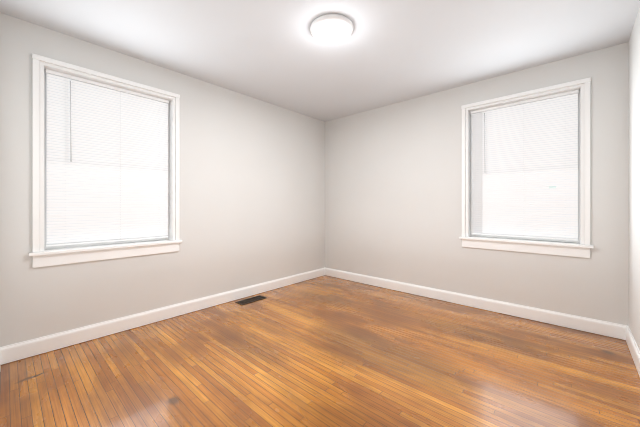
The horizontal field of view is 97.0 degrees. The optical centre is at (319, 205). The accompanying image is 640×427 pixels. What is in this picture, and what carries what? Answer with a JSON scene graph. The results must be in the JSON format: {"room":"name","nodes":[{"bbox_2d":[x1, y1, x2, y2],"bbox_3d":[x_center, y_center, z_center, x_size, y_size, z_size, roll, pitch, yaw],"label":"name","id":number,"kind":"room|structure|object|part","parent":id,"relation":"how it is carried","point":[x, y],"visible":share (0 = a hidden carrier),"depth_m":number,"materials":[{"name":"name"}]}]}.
{"room":"empty bedroom","nodes":[
{"label":"empty bedroom","id":0,"kind":"room"},
{"bbox_2d":[0,13,324,346],"bbox_3d":[-1.147,-0.120,3.296,0.200,2.480,3.845,0,0,42],"label":"wall","id":1,"kind":"structure","parent":0,"point":[251,190],"depth_m":2.92,"materials":[{"name":"beige paint"}]},
{"bbox_2d":[28,240,181,256],"bbox_3d":[-1.785,0.352,2.478,0.134,0.025,1.073,0,0,42],"label":"window sill","id":2,"kind":"structure","parent":1,"relation":"attached to","point":[84,249],"depth_m":2.37,"materials":[{"name":"white paint"}]},
{"bbox_2d":[32,53,179,267],"bbox_3d":[-1.817,-0.331,2.507,0.184,1.567,1.039,0,0,42],"label":"window","id":3,"kind":"structure","parent":1,"relation":"in","point":[39,62],"depth_m":2.22,"materials":[{"name":"white paint"}]},
{"bbox_3d":[-1.873,-0.695,2.558,0.034,0.716,0.907,0,0,42],"label":"window left sash upper","id":4,"kind":"part","parent":3,"relation":"part of","materials":[{"name":"white wood"}]},
{"bbox_3d":[-1.759,0.409,2.455,0.016,0.088,1.033,0,0,42],"label":"window left apron","id":5,"kind":"part","parent":3,"relation":"part of","materials":[{"name":"white wood"}]},
{"bbox_3d":[-1.847,-0.022,2.535,0.034,0.727,0.907,0,0,42],"label":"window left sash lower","id":6,"kind":"part","parent":3,"relation":"part of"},
{"bbox_2d":[45,69,168,246],"bbox_3d":[-1.802,-0.369,2.494,0.048,1.362,0.884,0,0,42],"label":"window blinds","id":7,"kind":"object","parent":3,"relation":"attached to","point":[107,163],"visible":0.88,"depth_m":2.44,"materials":[{"name":"white plastic"}]},
{"bbox_2d":[44,66,171,249],"bbox_3d":[-1.828,-0.366,2.517,0.170,1.410,0.949,0,0,42],"label":"liner","id":8,"kind":"object","parent":3,"relation":"attached to","point":[169,167],"visible":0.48,"depth_m":2.81,"materials":[{"name":"white paint"}]},
{"bbox_2d":[0,268,324,364],"bbox_3d":[-1.066,1.037,3.224,0.016,0.118,3.445,0,0,42],"label":"baseboard","id":9,"kind":"structure","parent":1,"relation":"attached to","point":[25,349],"depth_m":2.53,"materials":[{"name":"white paint"}]},
{"bbox_2d":[0,275,639,426],"bbox_3d":[0.147,1.175,2.131,3.683,0.150,3.845,0,0,42],"label":"floor","id":10,"kind":"structure","parent":0,"point":[325,351],"depth_m":1.88,"materials":[{"name":"brown wood"}]},
{"bbox_2d":[235,295,266,304],"bbox_3d":[-0.799,1.097,3.303,0.138,0.006,0.340,0,0,42],"label":"floor vent","id":11,"kind":"object","parent":10,"relation":"in","point":[250,300],"visible":1,"depth_m":3.29,"materials":[{"name":"brown metal"}]},
{"bbox_2d":[0,0,639,121],"bbox_3d":[0.147,-1.415,2.131,3.683,0.150,3.845,0,0,42],"label":"ceiling","id":12,"kind":"structure","parent":0,"point":[385,53],"depth_m":2.28,"materials":[{"name":"white paint"}]},
{"bbox_2d":[310,14,352,43],"bbox_3d":[0.088,-1.317,2.127,0.323,0.046,0.323,0,0,42],"label":"ceiling light","id":13,"kind":"object","parent":12,"relation":"attached to","point":[332,28],"visible":1,"depth_m":2.08,"materials":[{"name":"white glass"}]},
{"bbox_2d":[325,42,627,325],"bbox_3d":[1.367,-0.120,3.486,3.683,2.480,0.200,0,0,42],"label":"wall","id":14,"kind":"structure","parent":0,"point":[393,192],"depth_m":3.22,"materials":[{"name":"beige paint"}]},
{"bbox_2d":[325,267,626,339],"bbox_3d":[1.294,1.037,3.405,3.283,0.118,0.016,0,0,42],"label":"baseboard","id":15,"kind":"structure","parent":14,"relation":"attached to","point":[606,328],"depth_m":2.90,"materials":[{"name":"white paint"}]},
{"bbox_2d":[461,77,590,257],"bbox_3d":[2.015,-0.331,2.861,1.039,1.567,0.184,0,0,42],"label":"window","id":16,"kind":"structure","parent":14,"relation":"in","point":[584,84],"depth_m":2.64,"materials":[{"name":"white paint"}]},
{"bbox_2d":[468,87,580,243],"bbox_3d":[2.025,-0.366,2.873,0.949,1.410,0.170,0,0,42],"label":"liner","id":17,"kind":"object","parent":16,"relation":"attached to","point":[469,173],"visible":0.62,"depth_m":2.91,"materials":[{"name":"white paint"}]},
{"bbox_2d":[471,89,578,240],"bbox_3d":[2.002,-0.369,2.846,0.884,1.362,0.048,0,0,42],"label":"window blinds","id":18,"kind":"object","parent":16,"relation":"attached to","point":[524,167],"visible":0.92,"depth_m":2.81,"materials":[{"name":"white plastic"}]},
{"bbox_3d":[2.043,-0.022,2.892,0.907,0.727,0.034,0,0,42],"label":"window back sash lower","id":19,"kind":"part","parent":16,"relation":"part of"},
{"bbox_3d":[1.963,0.409,2.803,1.033,0.088,0.016,0,0,42],"label":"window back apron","id":20,"kind":"part","parent":16,"relation":"part of","materials":[{"name":"white wood"}]},
{"bbox_3d":[2.066,-0.695,2.917,0.907,0.716,0.034,0,0,42],"label":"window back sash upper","id":21,"kind":"part","parent":16,"relation":"part of","materials":[{"name":"white wood"}]},
{"bbox_2d":[459,236,593,248],"bbox_3d":[1.987,0.352,2.829,1.073,0.025,0.134,0,0,42],"label":"window sill","id":22,"kind":"structure","parent":14,"relation":"attached to","point":[565,244],"depth_m":2.72,"materials":[{"name":"white paint"}]},
{"bbox_2d":[628,8,639,350],"bbox_3d":[1.442,-0.120,0.966,0.200,2.480,3.845,0,0,42],"label":"wall","id":23,"kind":"structure","parent":0,"point":[634,183],"depth_m":2.07,"materials":[{"name":"beige paint"}]},
{"bbox_2d":[626,326,639,376],"bbox_3d":[1.361,1.037,1.038,0.016,0.118,3.445,0,0,42],"label":"baseboard","id":24,"kind":"structure","parent":23,"relation":"attached to","point":[633,347],"depth_m":2.02,"materials":[{"name":"white paint"}]}
]}

